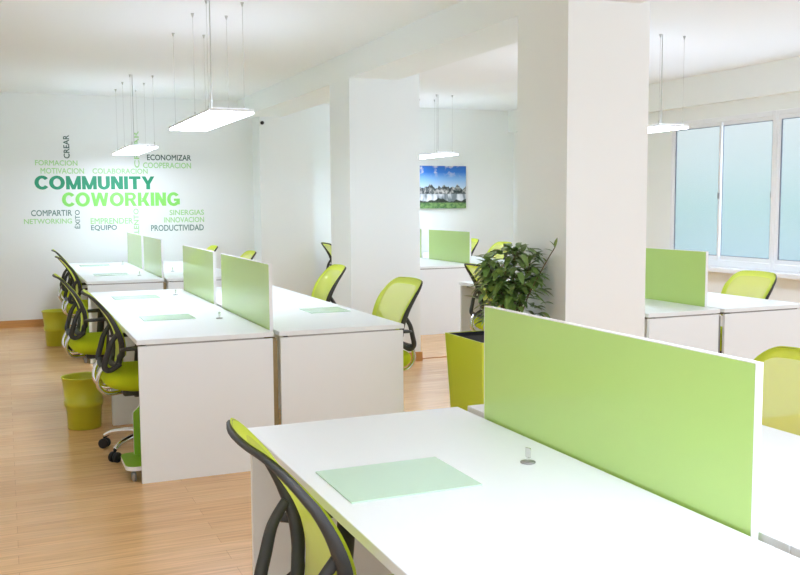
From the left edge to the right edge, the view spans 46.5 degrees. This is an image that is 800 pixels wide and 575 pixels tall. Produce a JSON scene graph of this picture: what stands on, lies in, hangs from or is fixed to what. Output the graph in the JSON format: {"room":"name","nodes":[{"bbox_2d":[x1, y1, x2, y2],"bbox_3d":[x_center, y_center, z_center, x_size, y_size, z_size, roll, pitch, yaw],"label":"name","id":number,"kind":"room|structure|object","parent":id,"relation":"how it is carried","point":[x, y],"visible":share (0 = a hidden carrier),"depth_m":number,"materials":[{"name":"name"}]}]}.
{"room":"open-plan office","nodes":[
{"label":"open-plan office","id":0,"kind":"room"},
{"bbox_2d":[0,326,450,574],"bbox_3d":[0.595,0.982,5.384,8.600,0.100,14.450,-3,6,-23],"label":"floor","id":1,"kind":"structure","parent":0,"point":[66,508],"depth_m":4.57,"materials":[{"name":"laminate"}]},
{"bbox_2d":[41,309,69,346],"bbox_3d":[-3.481,0.408,9.459,0.288,0.357,0.288,-3,6,-23],"label":"wastebasket","id":2,"kind":"object","parent":1,"relation":"on","point":[54,320],"visible":0.7,"depth_m":9.36,"materials":[{"name":"green plastic"}]},
{"bbox_2d":[51,249,76,327],"bbox_3d":[-3.460,0.046,10.199,0.667,0.941,0.656,1,5,19],"label":"chair","id":3,"kind":"object","parent":1,"relation":"on","point":[61,290],"visible":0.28,"depth_m":9.99,"materials":[{"name":"grey plastic"}]},
{"bbox_2d":[55,256,90,354],"bbox_3d":[-2.951,0.158,8.930,0.667,0.941,0.656,1,5,16],"label":"chair","id":4,"kind":"object","parent":1,"relation":"on","point":[77,285],"visible":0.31,"depth_m":8.72,"materials":[{"name":"grey plastic"}]},
{"bbox_2d":[60,372,102,430],"bbox_3d":[-2.023,0.728,5.964,0.270,0.335,0.270,-3,6,-23],"label":"wastebasket","id":5,"kind":"object","parent":1,"relation":"on","point":[83,402],"visible":0.91,"depth_m":5.87,"materials":[{"name":"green plastic"}]},
{"bbox_2d":[52,273,110,391],"bbox_3d":[-2.111,0.364,6.613,0.667,0.941,0.656,1,5,17],"label":"chair","id":6,"kind":"object","parent":1,"relation":"on","point":[86,344],"visible":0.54,"depth_m":6.40,"materials":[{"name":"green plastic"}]},
{"bbox_2d":[69,262,140,326],"bbox_3d":[-3.286,0.133,10.346,0.670,0.740,1.398,-3,6,-23],"label":"desk","id":7,"kind":"object","parent":1,"relation":"on","point":[114,265],"visible":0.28,"depth_m":10.24,"materials":[{"name":"laminate"}]},
{"bbox_2d":[79,264,110,266],"bbox_3d":[-3.408,-0.246,10.414,0.320,0.004,0.260,-3,6,-23],"label":"desk mat","id":8,"kind":"object","parent":7,"relation":"on","point":[99,264],"visible":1,"depth_m":10.38,"materials":[{"name":"green glass"}]},
{"bbox_2d":[69,262,140,270],"bbox_3d":[-3.288,-0.223,10.314,0.670,0.025,1.398,-3,6,-23],"label":"countertop","id":9,"kind":"structure","parent":7,"relation":"on","point":[114,265],"depth_m":10.14,"materials":[{"name":"laminate"}]},
{"bbox_2d":[81,289,144,462],"bbox_3d":[-1.482,0.474,5.354,0.667,0.941,0.656,1,5,19],"label":"chair","id":10,"kind":"object","parent":1,"relation":"on","point":[117,374],"visible":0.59,"depth_m":5.15,"materials":[{"name":"grey plastic"}]},
{"bbox_2d":[75,269,163,363],"bbox_3d":[-2.739,0.247,9.062,0.670,0.740,1.398,-3,6,-23],"label":"desk","id":11,"kind":"object","parent":1,"relation":"on","point":[146,280],"visible":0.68,"depth_m":8.48,"materials":[{"name":"laminate"}]},
{"bbox_2d":[93,273,128,275],"bbox_3d":[-2.815,-0.128,9.073,0.320,0.004,0.260,-3,6,-23],"label":"desk mat","id":12,"kind":"object","parent":11,"relation":"on","point":[104,274],"visible":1,"depth_m":9.04,"materials":[{"name":"green glass"}]},
{"bbox_2d":[75,269,163,283],"bbox_3d":[-2.741,-0.109,9.030,0.670,0.025,1.398,-3,6,-23],"label":"countertop","id":13,"kind":"structure","parent":11,"relation":"on","point":[88,277],"depth_m":8.71,"materials":[{"name":"laminate"}]},
{"bbox_2d":[121,406,141,480],"bbox_3d":[-1.324,0.809,4.933,0.280,0.350,0.300,-3,6,-23],"label":"trolley","id":14,"kind":"object","parent":1,"relation":"on","point":[131,461],"visible":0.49,"depth_m":4.99,"materials":[{"name":"green"}]},
{"bbox_2d":[90,289,216,423],"bbox_3d":[-1.815,0.450,6.770,0.708,0.740,1.398,-3,6,-23],"label":"desk","id":15,"kind":"object","parent":1,"relation":"on","point":[184,299],"visible":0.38,"depth_m":6.62,"materials":[{"name":"laminate"}]},
{"bbox_2d":[111,294,160,299],"bbox_3d":[-1.938,0.071,6.836,0.320,0.004,0.260,-3,6,-23],"label":"desk mat","id":16,"kind":"object","parent":15,"relation":"on","point":[152,295],"visible":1,"depth_m":6.80,"materials":[{"name":"green glass"}]},
{"bbox_2d":[90,289,216,310],"bbox_3d":[-1.817,0.093,6.737,0.708,0.025,1.398,-3,6,-23],"label":"countertop","id":17,"kind":"structure","parent":15,"relation":"on","point":[184,299],"depth_m":6.59,"materials":[{"name":"laminate"}]},
{"bbox_2d":[164,260,182,268],"bbox_3d":[-2.621,0.103,10.627,0.715,0.740,1.398,-3,6,-23],"label":"desk","id":18,"kind":"object","parent":1,"relation":"on","point":[173,263],"visible":0.02,"depth_m":10.54,"materials":[{"name":"white laminate"}]},
{"bbox_2d":[109,306,273,483],"bbox_3d":[-1.268,0.563,5.486,0.708,0.740,1.398,-3,6,-23],"label":"desk","id":19,"kind":"object","parent":1,"relation":"on","point":[201,373],"visible":0.88,"depth_m":4.86,"materials":[{"name":"laminate"}]},
{"bbox_2d":[139,314,195,320],"bbox_3d":[-1.401,0.180,5.603,0.300,0.004,0.250,-3,6,-23],"label":"desk mat","id":20,"kind":"object","parent":19,"relation":"on","point":[171,316],"visible":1,"depth_m":5.58,"materials":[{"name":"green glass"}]},
{"bbox_2d":[109,306,273,344],"bbox_3d":[-1.270,0.207,5.454,0.708,0.025,1.398,-3,6,-23],"label":"countertop","id":21,"kind":"structure","parent":19,"relation":"on","point":[205,327],"depth_m":5.18,"materials":[{"name":"laminate"}]},
{"bbox_2d":[164,268,221,289],"bbox_3d":[-2.074,0.217,9.343,0.715,0.740,1.398,-3,6,-23],"label":"desk","id":22,"kind":"object","parent":1,"relation":"on","point":[173,279],"visible":0.18,"depth_m":8.73,"materials":[{"name":"laminate"}]},
{"bbox_2d":[164,268,220,280],"bbox_3d":[-2.076,-0.139,9.311,0.715,0.025,1.398,-3,6,-23],"label":"countertop","id":23,"kind":"structure","parent":22,"relation":"on","point":[177,273],"depth_m":9.04,"materials":[{"name":"laminate"}]},
{"bbox_2d":[206,245,217,251],"bbox_3d":[-2.406,-0.006,10.698,0.667,0.941,0.656,1,5,19],"label":"chair","id":24,"kind":"object","parent":1,"relation":"on","point":[214,248],"visible":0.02,"depth_m":10.80,"materials":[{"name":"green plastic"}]},
{"bbox_2d":[240,250,255,259],"bbox_3d":[-1.776,0.103,9.449,0.667,0.941,0.656,1,5,19],"label":"chair","id":25,"kind":"object","parent":1,"relation":"on","point":[248,254],"visible":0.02,"depth_m":9.56,"materials":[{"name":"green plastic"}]},
{"bbox_2d":[216,285,323,307],"bbox_3d":[-1.128,0.419,7.060,0.724,0.740,1.398,-3,6,-23],"label":"desk","id":26,"kind":"object","parent":1,"relation":"on","point":[280,295],"visible":0.12,"depth_m":6.82,"materials":[{"name":"laminate"}]},
{"bbox_2d":[264,337,278,424],"bbox_3d":[-1.204,0.511,6.272,0.030,0.700,2.740,-3,6,-23],"label":"channel","id":27,"kind":"object","parent":1,"relation":"on","point":[275,356],"visible":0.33,"depth_m":5.01,"materials":[{"name":"brown"}]},
{"bbox_2d":[182,245,216,304],"bbox_3d":[-1.492,-0.096,6.897,0.019,0.390,1.170,-3,6,-23],"label":"divider","id":28,"kind":"object","parent":27,"relation":"on","point":[199,265],"visible":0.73,"depth_m":6.78,"materials":[{"name":"green plastic"}]},
{"bbox_2d":[221,253,272,331],"bbox_3d":[-0.931,0.020,5.581,0.019,0.390,1.200,-3,6,-23],"label":"divider","id":29,"kind":"object","parent":27,"relation":"on","point":[246,284],"visible":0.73,"depth_m":5.46,"materials":[{"name":"green plastic"}]},
{"bbox_2d":[252,107,314,295],"bbox_3d":[-1.468,-0.995,11.801,0.690,2.700,0.350,-3,6,-23],"label":"column","id":30,"kind":"structure","parent":1,"relation":"on","point":[283,154],"depth_m":11.64,"materials":[{"name":"white paint"}]},
{"bbox_2d":[226,418,393,574],"bbox_3d":[-0.057,0.760,2.117,0.667,0.941,0.656,2,6,20],"label":"chair","id":31,"kind":"object","parent":1,"relation":"on","point":[329,546],"visible":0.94,"depth_m":2.04,"materials":[{"name":"yellow fabric"}]},
{"bbox_2d":[321,242,331,268],"bbox_3d":[-0.647,-0.100,11.603,0.667,0.941,0.656,1,5,19],"label":"chair","id":32,"kind":"object","parent":1,"relation":"on","point":[324,244],"visible":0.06,"depth_m":11.64,"materials":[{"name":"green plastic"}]},
{"bbox_2d":[311,264,345,303],"bbox_3d":[-0.738,0.302,7.191,0.667,0.941,0.656,2,6,21],"label":"chair","id":33,"kind":"object","parent":1,"relation":"on","point":[324,287],"visible":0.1,"depth_m":7.26,"materials":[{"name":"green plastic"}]},
{"bbox_2d":[273,301,403,424],"bbox_3d":[-0.581,0.532,5.776,0.724,0.740,1.398,-3,6,-23],"label":"desk","id":34,"kind":"object","parent":1,"relation":"on","point":[332,365],"visible":0.62,"depth_m":5.15,"materials":[{"name":"white laminate"}]},
{"bbox_2d":[300,307,349,313],"bbox_3d":[-0.479,0.143,5.937,0.260,0.004,0.260,-3,6,-23],"label":"desk mat","id":35,"kind":"object","parent":34,"relation":"on","point":[322,309],"visible":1,"depth_m":5.90,"materials":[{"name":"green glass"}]},
{"bbox_2d":[273,301,403,335],"bbox_3d":[-0.583,0.176,5.744,0.724,0.025,1.398,-3,6,-23],"label":"countertop","id":36,"kind":"structure","parent":34,"relation":"on","point":[288,319],"depth_m":5.39,"materials":[{"name":"laminate"}]},
{"bbox_2d":[329,51,420,351],"bbox_3d":[-0.226,-0.691,8.382,0.655,2.700,0.520,-3,6,-23],"label":"column","id":37,"kind":"structure","parent":1,"relation":"on","point":[375,123],"depth_m":8.14,"materials":[{"name":"white paint"}]},
{"bbox_2d":[408,351,422,361],"bbox_3d":[-0.218,0.611,8.500,0.683,0.085,0.548,-3,6,-23],"label":"trim","id":38,"kind":"structure","parent":37,"relation":"attached to","point":[419,355],"depth_m":8.37,"materials":[{"name":"brown wood"}]},
{"bbox_2d":[372,277,422,371],"bbox_3d":[-0.190,0.418,5.880,0.667,0.941,0.656,1,5,15],"label":"chair","id":39,"kind":"object","parent":1,"relation":"on","point":[395,302],"visible":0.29,"depth_m":5.90,"materials":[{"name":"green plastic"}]},
{"bbox_2d":[420,258,471,334],"bbox_3d":[0.255,0.080,10.683,0.705,0.740,1.278,-3,6,-23],"label":"desk","id":40,"kind":"object","parent":1,"relation":"on","point":[440,290],"visible":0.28,"depth_m":10.08,"materials":[{"name":"white laminate"}]},
{"bbox_2d":[420,258,464,268],"bbox_3d":[0.252,-0.276,10.651,0.705,0.025,1.278,-3,6,-23],"label":"countertop","id":41,"kind":"structure","parent":40,"relation":"on","point":[426,263],"depth_m":10.26,"materials":[{"name":"laminate"}]},
{"bbox_2d":[423,252,474,258],"bbox_3d":[0.419,-0.053,12.132,0.675,0.740,1.268,-3,6,-23],"label":"desk","id":42,"kind":"object","parent":1,"relation":"on","point":[425,254],"visible":0.04,"depth_m":12.01,"materials":[{"name":"white plastic"}]},
{"bbox_2d":[445,330,483,410],"bbox_3d":[0.550,0.605,5.234,0.444,0.680,0.444,-3,6,-23],"label":"planter","id":43,"kind":"object","parent":1,"relation":"on","point":[464,349],"visible":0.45,"depth_m":5.15,"materials":[{"name":"yellow"}]},
{"bbox_2d":[465,238,556,325],"bbox_3d":[0.588,0.009,5.112,0.454,0.577,0.478,-2,5,-14],"label":"potted ficus","id":44,"kind":"object","parent":43,"relation":"on","point":[497,285],"visible":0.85,"depth_m":5.05,"materials":[{"name":"green plant"}]},
{"bbox_2d":[471,238,478,255],"bbox_3d":[0.707,-0.173,12.315,0.667,0.941,0.656,1,5,19],"label":"chair","id":45,"kind":"object","parent":1,"relation":"on","point":[474,242],"visible":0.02,"depth_m":12.23,"materials":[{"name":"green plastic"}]},
{"bbox_2d":[459,280,507,331],"bbox_3d":[1.006,0.358,7.576,0.550,0.740,1.248,-3,6,-23],"label":"desk","id":46,"kind":"object","parent":1,"relation":"on","point":[465,301],"visible":0.11,"depth_m":8.03,"materials":[{"name":"laminate"}]},
{"bbox_2d":[459,280,507,285],"bbox_3d":[1.003,0.002,7.544,0.550,0.025,1.248,-3,6,-23],"label":"countertop","id":47,"kind":"structure","parent":46,"relation":"on","point":[467,283],"depth_m":7.93,"materials":[{"name":"laminate"}]},
{"bbox_2d":[464,263,503,330],"bbox_3d":[0.851,0.267,7.475,0.667,0.941,0.656,1,5,19],"label":"chair","id":48,"kind":"object","parent":1,"relation":"on","point":[470,267],"visible":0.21,"depth_m":7.49,"materials":[{"name":"grey plastic"}]},
{"bbox_2d":[471,257,516,279],"bbox_3d":[0.917,0.051,10.963,0.675,0.740,1.278,-3,6,-23],"label":"desk","id":49,"kind":"object","parent":1,"relation":"on","point":[474,260],"visible":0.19,"depth_m":10.88,"materials":[{"name":"laminate"}]},
{"bbox_2d":[471,257,510,265],"bbox_3d":[0.915,-0.305,10.931,0.675,0.025,1.278,-3,6,-23],"label":"countertop","id":50,"kind":"structure","parent":49,"relation":"on","point":[474,260],"depth_m":10.91,"materials":[{"name":"laminate"}]},
{"bbox_2d":[487,242,511,259],"bbox_3d":[1.010,-0.075,11.220,0.667,0.941,0.656,1,5,19],"label":"chair","id":51,"kind":"object","parent":1,"relation":"on","point":[498,245],"visible":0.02,"depth_m":11.33,"materials":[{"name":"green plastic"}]},
{"bbox_2d":[247,407,774,574],"bbox_3d":[0.139,0.838,2.369,0.717,0.740,1.398,-3,6,-23],"label":"desk","id":52,"kind":"object","parent":1,"relation":"on","point":[558,514],"visible":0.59,"depth_m":2.11,"materials":[{"name":"laminate"}]},
{"bbox_2d":[316,457,481,503],"bbox_3d":[-0.007,0.471,2.301,0.335,0.004,0.268,-3,6,-23],"label":"desk mat","id":53,"kind":"object","parent":52,"relation":"on","point":[366,483],"visible":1,"depth_m":2.28,"materials":[{"name":"green glass"}]},
{"bbox_2d":[520,447,535,464],"bbox_3d":[0.335,0.439,2.439,0.040,0.040,0.040,-4,6,-34],"label":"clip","id":54,"kind":"object","parent":52,"relation":"on","point":[527,461],"visible":1,"depth_m":2.43,"materials":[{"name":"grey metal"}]},
{"bbox_2d":[517,0,649,336],"bbox_3d":[1.021,-0.417,5.284,0.520,2.700,0.520,-3,6,-23],"label":"column","id":55,"kind":"structure","parent":1,"relation":"on","point":[583,88],"depth_m":5.04,"materials":[{"name":"white paint"}]},
{"bbox_2d":[468,404,799,553],"bbox_3d":[0.820,0.807,2.656,0.692,0.740,1.398,-3,6,-23],"label":"desk","id":56,"kind":"object","parent":1,"relation":"on","point":[779,501],"visible":0.18,"depth_m":2.21,"materials":[{"name":"laminate"}]},
{"bbox_2d":[645,298,719,352],"bbox_3d":[1.508,0.463,6.398,0.550,0.740,1.318,-3,6,-23],"label":"desk","id":57,"kind":"object","parent":1,"relation":"on","point":[693,326],"visible":0.29,"depth_m":5.80,"materials":[{"name":"laminate"}]},
{"bbox_2d":[645,298,719,317],"bbox_3d":[1.506,0.106,6.366,0.550,0.025,1.318,-3,6,-23],"label":"countertop","id":58,"kind":"structure","parent":57,"relation":"on","point":[653,308],"depth_m":5.86,"materials":[{"name":"laminate"}]},
{"bbox_2d":[718,315,720,352],"bbox_3d":[1.530,0.420,7.085,0.035,0.700,2.510,-3,6,-23],"label":"channel","id":59,"kind":"object","parent":1,"relation":"on","point":[719,315],"visible":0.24,"depth_m":5.92,"materials":[{"name":"grey metal"}]},
{"bbox_2d":[645,248,707,306],"bbox_3d":[1.760,-0.080,6.496,0.019,0.390,1.090,-3,6,-23],"label":"divider","id":60,"kind":"object","parent":59,"relation":"on","point":[671,275],"visible":0.43,"depth_m":6.24,"materials":[{"name":"green plastic"}]},
{"bbox_2d":[642,548,799,574],"bbox_3d":[0.685,0.951,1.085,0.717,0.740,1.398,-3,6,-23],"label":"desk","id":61,"kind":"object","parent":1,"relation":"on","point":[775,561],"visible":1,"depth_m":1.74,"materials":[{"name":"laminate"}]},
{"bbox_2d":[644,292,799,359],"bbox_3d":[2.099,0.436,6.648,0.665,0.740,1.318,-3,6,-23],"label":"desk","id":62,"kind":"object","parent":1,"relation":"on","point":[751,326],"visible":0.25,"depth_m":6.03,"materials":[{"name":"laminate"}]},
{"bbox_2d":[707,292,799,312],"bbox_3d":[2.097,0.080,6.615,0.665,0.025,1.318,-3,6,-23],"label":"countertop","id":63,"kind":"structure","parent":62,"relation":"on","point":[726,303],"depth_m":6.16,"materials":[{"name":"laminate"}]},
{"bbox_2d":[720,270,776,353],"bbox_3d":[2.393,0.337,6.830,0.667,0.899,0.656,1,5,19],"label":"chair","id":64,"kind":"object","parent":1,"relation":"on","point":[746,283],"visible":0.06,"depth_m":6.89,"materials":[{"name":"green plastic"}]},
{"bbox_2d":[754,346,799,435],"bbox_3d":[1.154,0.676,3.186,0.667,0.899,0.656,2,6,24],"label":"chair","id":65,"kind":"object","parent":1,"relation":"on","point":[781,365],"visible":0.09,"depth_m":3.26,"materials":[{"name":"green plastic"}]},
{"bbox_2d":[791,544,799,557],"bbox_3d":[1.367,0.921,1.373,0.692,0.740,1.398,-3,6,-23],"label":"desk","id":66,"kind":"object","parent":1,"relation":"on","point":[795,549],"visible":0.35,"depth_m":1.84,"materials":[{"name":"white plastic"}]},
{"bbox_3d":[-2.694,0.196,9.841,0.030,0.700,2.740,-3,6,-23],"label":"channel","id":67,"kind":"object","parent":1,"relation":"on","visible":0},
{"bbox_2d":[127,232,143,269],"bbox_3d":[-2.963,-0.408,10.425,0.019,0.390,1.220,-3,6,-23],"label":"divider","id":68,"kind":"object","parent":67,"relation":"on","point":[134,241],"visible":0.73,"depth_m":10.30,"materials":[{"name":"green plastic"}]},
{"bbox_2d":[143,236,163,278],"bbox_3d":[-2.432,-0.298,9.178,0.019,0.390,1.180,-3,6,-23],"label":"divider","id":69,"kind":"object","parent":67,"relation":"on","point":[153,247],"visible":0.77,"depth_m":9.06,"materials":[{"name":"green plastic"}]},
{"bbox_3d":[0.755,0.899,1.874,0.036,0.700,2.740,-3,6,-23],"label":"channel","id":70,"kind":"object","parent":1,"relation":"on","visible":0},
{"bbox_2d":[484,306,763,539],"bbox_3d":[0.500,0.298,2.424,0.019,0.390,1.155,-3,6,-23],"label":"divider","id":71,"kind":"object","parent":70,"relation":"on","point":[681,425],"visible":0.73,"depth_m":2.24,"materials":[{"name":"fabric"}]},
{"bbox_3d":[0.342,0.034,11.409,0.030,0.700,2.490,-3,6,-23],"label":"channel","id":72,"kind":"object","parent":1,"relation":"on","visible":0},
{"bbox_2d":[420,229,422,257],"bbox_3d":[0.078,-0.569,11.979,0.019,0.390,1.000,-3,6,-23],"label":"divider","id":73,"kind":"object","parent":72,"relation":"on","point":[421,230],"visible":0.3,"depth_m":11.53,"materials":[{"name":"green plastic"}]},
{"bbox_2d":[429,229,470,262],"bbox_3d":[0.570,-0.467,10.824,0.019,0.390,1.080,-3,6,-23],"label":"divider","id":74,"kind":"object","parent":72,"relation":"on","point":[445,245],"visible":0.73,"depth_m":10.77,"materials":[{"name":"green plastic"}]},
{"bbox_2d":[0,92,513,320],"bbox_3d":[-2.197,-0.989,11.791,8.600,2.700,0.200,-3,6,-23],"label":"wall","id":75,"kind":"structure","parent":0,"point":[218,182],"depth_m":11.31,"materials":[{"name":"white paint"}]},
{"bbox_2d":[0,319,43,328],"bbox_3d":[-2.147,0.322,11.811,8.200,0.085,0.014,-3,6,-23],"label":"baseboard","id":76,"kind":"structure","parent":75,"relation":"attached to","point":[35,322],"depth_m":10.85,"materials":[{"name":"brown wood"}]},
{"bbox_2d":[24,218,71,223],"bbox_3d":[-4.109,-0.774,10.885,0.525,0.059,0.003,-3,6,-23],"label":"word","id":77,"kind":"object","parent":75,"relation":"attached to","point":[51,221],"depth_m":10.88,"materials":[{"name":"paint"}]},
{"bbox_2d":[31,210,71,215],"bbox_3d":[-4.071,-0.871,10.892,0.450,0.070,0.003,-3,6,-23],"label":"word","id":78,"kind":"object","parent":75,"relation":"attached to","point":[48,213],"depth_m":10.90,"materials":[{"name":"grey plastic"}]},
{"bbox_2d":[35,160,77,165],"bbox_3d":[-4.007,-1.453,10.868,0.465,0.062,0.003,-3,6,-23],"label":"word","id":79,"kind":"object","parent":75,"relation":"attached to","point":[35,160],"depth_m":10.86,"materials":[{"name":"paint"}]},
{"bbox_2d":[40,168,83,173],"bbox_3d":[-3.949,-1.364,10.901,0.479,0.066,0.003,-3,6,-23],"label":"word","id":80,"kind":"object","parent":75,"relation":"attached to","point":[40,168],"depth_m":10.90,"materials":[{"name":"paint"}]},
{"bbox_2d":[63,135,69,157],"bbox_3d":[-3.901,-1.646,10.896,0.067,0.272,0.003,-3,6,-23],"label":"word","id":81,"kind":"object","parent":75,"relation":"attached to","point":[68,135],"depth_m":10.89,"materials":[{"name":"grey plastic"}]},
{"bbox_2d":[75,210,79,228],"bbox_3d":[-3.815,-0.806,11.007,0.067,0.219,0.003,-3,6,-23],"label":"word","id":82,"kind":"object","parent":75,"relation":"attached to","point":[76,210],"depth_m":11.01,"materials":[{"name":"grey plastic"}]},
{"bbox_2d":[34,176,153,189],"bbox_3d":[-3.608,-1.243,11.056,1.359,0.162,0.004,-3,6,-23],"label":"word","id":83,"kind":"object","parent":75,"relation":"attached to","point":[114,180],"depth_m":11.04,"materials":[{"name":"paint"}]},
{"bbox_2d":[91,225,116,230],"bbox_3d":[-3.536,-0.711,11.134,0.297,0.071,0.003,-3,6,-23],"label":"word","id":84,"kind":"object","parent":75,"relation":"attached to","point":[91,225],"depth_m":11.13,"materials":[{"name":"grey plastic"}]},
{"bbox_2d":[90,218,132,223],"bbox_3d":[-3.450,-0.798,11.163,0.488,0.070,0.003,-3,6,-23],"label":"word","id":85,"kind":"object","parent":75,"relation":"attached to","point":[90,218],"depth_m":11.16,"materials":[{"name":"paint"}]},
{"bbox_2d":[93,168,147,173],"bbox_3d":[-3.347,-1.393,11.154,0.637,0.063,0.003,-3,6,-23],"label":"word","id":86,"kind":"object","parent":75,"relation":"attached to","point":[94,168],"depth_m":11.16,"materials":[{"name":"paint"}]},
{"bbox_2d":[62,192,179,206],"bbox_3d":[-3.335,-1.059,11.189,1.364,0.168,0.004,-3,6,-23],"label":"word","id":87,"kind":"object","parent":75,"relation":"attached to","point":[158,197],"depth_m":11.20,"materials":[{"name":"paint"}]},
{"bbox_2d":[133,209,138,233],"bbox_3d":[-3.190,-0.747,11.278,0.061,0.417,0.003,-3,6,-23],"label":"word","id":88,"kind":"object","parent":75,"relation":"attached to","point":[134,209],"depth_m":11.27,"materials":[{"name":"paint"}]},
{"bbox_2d":[134,132,138,167],"bbox_3d":[-3.170,-1.659,11.207,0.061,0.441,0.003,-3,6,-23],"label":"word","id":89,"kind":"object","parent":75,"relation":"attached to","point":[137,132],"depth_m":11.20,"materials":[{"name":"paint"}]},
{"bbox_2d":[143,162,190,167],"bbox_3d":[-2.838,-1.488,11.363,0.575,0.069,0.003,-3,6,-23],"label":"word","id":90,"kind":"object","parent":75,"relation":"attached to","point":[159,165],"depth_m":11.36,"materials":[{"name":"paint"}]},
{"bbox_2d":[147,155,190,160],"bbox_3d":[-2.814,-1.584,11.365,0.528,0.069,0.003,-3,6,-23],"label":"word","id":91,"kind":"object","parent":75,"relation":"attached to","point":[147,155],"depth_m":11.37,"materials":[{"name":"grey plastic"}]},
{"bbox_2d":[151,224,203,230],"bbox_3d":[-2.737,-0.736,11.472,0.640,0.074,0.003,-3,6,-23],"label":"word","id":92,"kind":"object","parent":75,"relation":"attached to","point":[196,224],"depth_m":11.47,"materials":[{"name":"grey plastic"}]},
{"bbox_2d":[164,217,203,222],"bbox_3d":[-2.662,-0.837,11.495,0.488,0.066,0.003,-3,6,-23],"label":"word","id":93,"kind":"object","parent":75,"relation":"attached to","point":[164,217],"depth_m":11.50,"materials":[{"name":"paint"}]},
{"bbox_2d":[170,210,203,214],"bbox_3d":[-2.630,-0.927,11.501,0.421,0.065,0.003,-3,6,-23],"label":"word","id":94,"kind":"object","parent":75,"relation":"attached to","point":[170,210],"depth_m":11.50,"materials":[{"name":"paint"}]},
{"bbox_2d":[420,166,465,208],"bbox_3d":[0.589,-1.379,12.816,0.700,0.580,0.030,-3,6,-23],"label":"picture","id":95,"kind":"object","parent":75,"relation":"attached to","point":[440,186],"visible":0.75,"depth_m":12.80,"materials":[{"name":"multicoloured"}]},
{"bbox_2d":[0,0,799,110],"bbox_3d":[0.578,-1.806,5.131,8.600,0.100,14.450,-3,6,-23],"label":"ceiling","id":96,"kind":"structure","parent":0,"point":[72,47],"depth_m":7.49,"materials":[{"name":"white paint"}]},
{"bbox_2d":[113,74,157,154],"bbox_3d":[-2.866,-1.818,9.993,0.280,0.715,1.540,-3,6,-23],"label":"pendant light","id":97,"kind":"object","parent":96,"relation":"hanging from","point":[131,149],"visible":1,"depth_m":9.64,"materials":[{"name":"white"}]},
{"bbox_2d":[113,146,157,154],"bbox_3d":[-2.864,-1.468,10.025,0.272,0.012,1.532,-3,6,-23],"label":"diffuser","id":98,"kind":"object","parent":97,"relation":"attached to","point":[126,150],"depth_m":9.82,"materials":[{"name":"white"}]},
{"bbox_2d":[169,0,253,130],"bbox_3d":[-1.350,-1.510,6.500,0.290,0.715,1.500,-3,6,-23],"label":"pendant light","id":99,"kind":"object","parent":96,"relation":"hanging from","point":[209,118],"visible":1,"depth_m":6.20,"materials":[{"name":"white"}]},
{"bbox_2d":[170,111,253,130],"bbox_3d":[-1.348,-1.159,6.532,0.282,0.012,1.492,-3,6,-23],"label":"diffuser","id":100,"kind":"object","parent":99,"relation":"attached to","point":[203,120],"depth_m":6.34,"materials":[{"name":"white"}]},
{"bbox_2d":[419,94,457,158],"bbox_3d":[0.289,-1.998,11.752,0.270,0.715,1.450,-3,6,-23],"label":"pendant light","id":101,"kind":"object","parent":96,"relation":"hanging from","point":[435,154],"visible":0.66,"depth_m":11.16,"materials":[{"name":"white"}]},
{"bbox_2d":[420,154,457,158],"bbox_3d":[0.291,-1.648,11.784,0.262,0.012,1.442,-3,6,-23],"label":"diffuser","id":102,"kind":"object","parent":101,"relation":"attached to","point":[422,156],"depth_m":11.37,"materials":[{"name":"white"}]},
{"bbox_2d":[238,0,648,118],"bbox_3d":[0.924,-1.662,5.291,0.450,0.220,14.050,-3,6,-23],"label":"beam","id":103,"kind":"structure","parent":96,"relation":"attached to","point":[464,29],"depth_m":6.88,"materials":[{"name":"white paint"}]},
{"bbox_2d":[648,34,688,132],"bbox_3d":[1.839,-1.658,7.911,0.290,0.715,1.500,-3,6,-23],"label":"pendant light","id":104,"kind":"object","parent":96,"relation":"hanging from","point":[659,127],"visible":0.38,"depth_m":7.26,"materials":[{"name":"white"}]},
{"bbox_2d":[648,126,687,132],"bbox_3d":[1.841,-1.308,7.943,0.282,0.012,1.492,-3,6,-23],"label":"diffuser","id":105,"kind":"object","parent":104,"relation":"attached to","point":[651,129],"depth_m":7.30,"materials":[{"name":"white"}]},
{"bbox_2d":[513,92,799,325],"bbox_3d":[4.427,-0.574,6.771,0.060,2.700,14.250,-3,6,-23],"label":"wall","id":106,"kind":"structure","parent":0,"point":[659,143],"depth_m":10.17,"materials":[{"name":"white paint"}]},
{"bbox_2d":[423,356,446,358],"bbox_3d":[1.620,0.583,9.117,3.180,0.006,0.040,-3,6,-23],"label":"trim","id":107,"kind":"structure","parent":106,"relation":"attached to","point":[435,356],"depth_m":8.55,"materials":[{"name":"brown wood"}]},
{"bbox_2d":[508,56,799,131],"bbox_3d":[4.312,-1.774,6.724,0.090,0.300,14.050,-3,6,-23],"label":"ceiling beam","id":108,"kind":"structure","parent":106,"relation":"attached to","point":[778,77],"depth_m":9.20,"materials":[{"name":"white paint"}]},
{"bbox_2d":[669,110,775,270],"bbox_3d":[3.253,-0.968,9.477,0.058,1.510,1.486,-3,6,-23],"label":"window","id":109,"kind":"structure","parent":106,"relation":"in","point":[719,260],"depth_m":9.43,"materials":[{"name":"white plastic"}]},
{"bbox_2d":[708,266,799,279],"bbox_3d":[4.945,0.176,5.340,0.160,0.040,10.700,-3,6,-23],"label":"window sill","id":110,"kind":"structure","parent":106,"relation":"attached to","point":[786,275],"depth_m":9.06,"materials":[{"name":"white plastic"}]},
{"bbox_2d":[772,107,799,273],"bbox_3d":[3.834,-0.848,8.114,0.058,1.510,1.486,-3,6,-23],"label":"window","id":111,"kind":"structure","parent":106,"relation":"in","point":[790,266],"depth_m":8.73,"materials":[{"name":"white plastic"}]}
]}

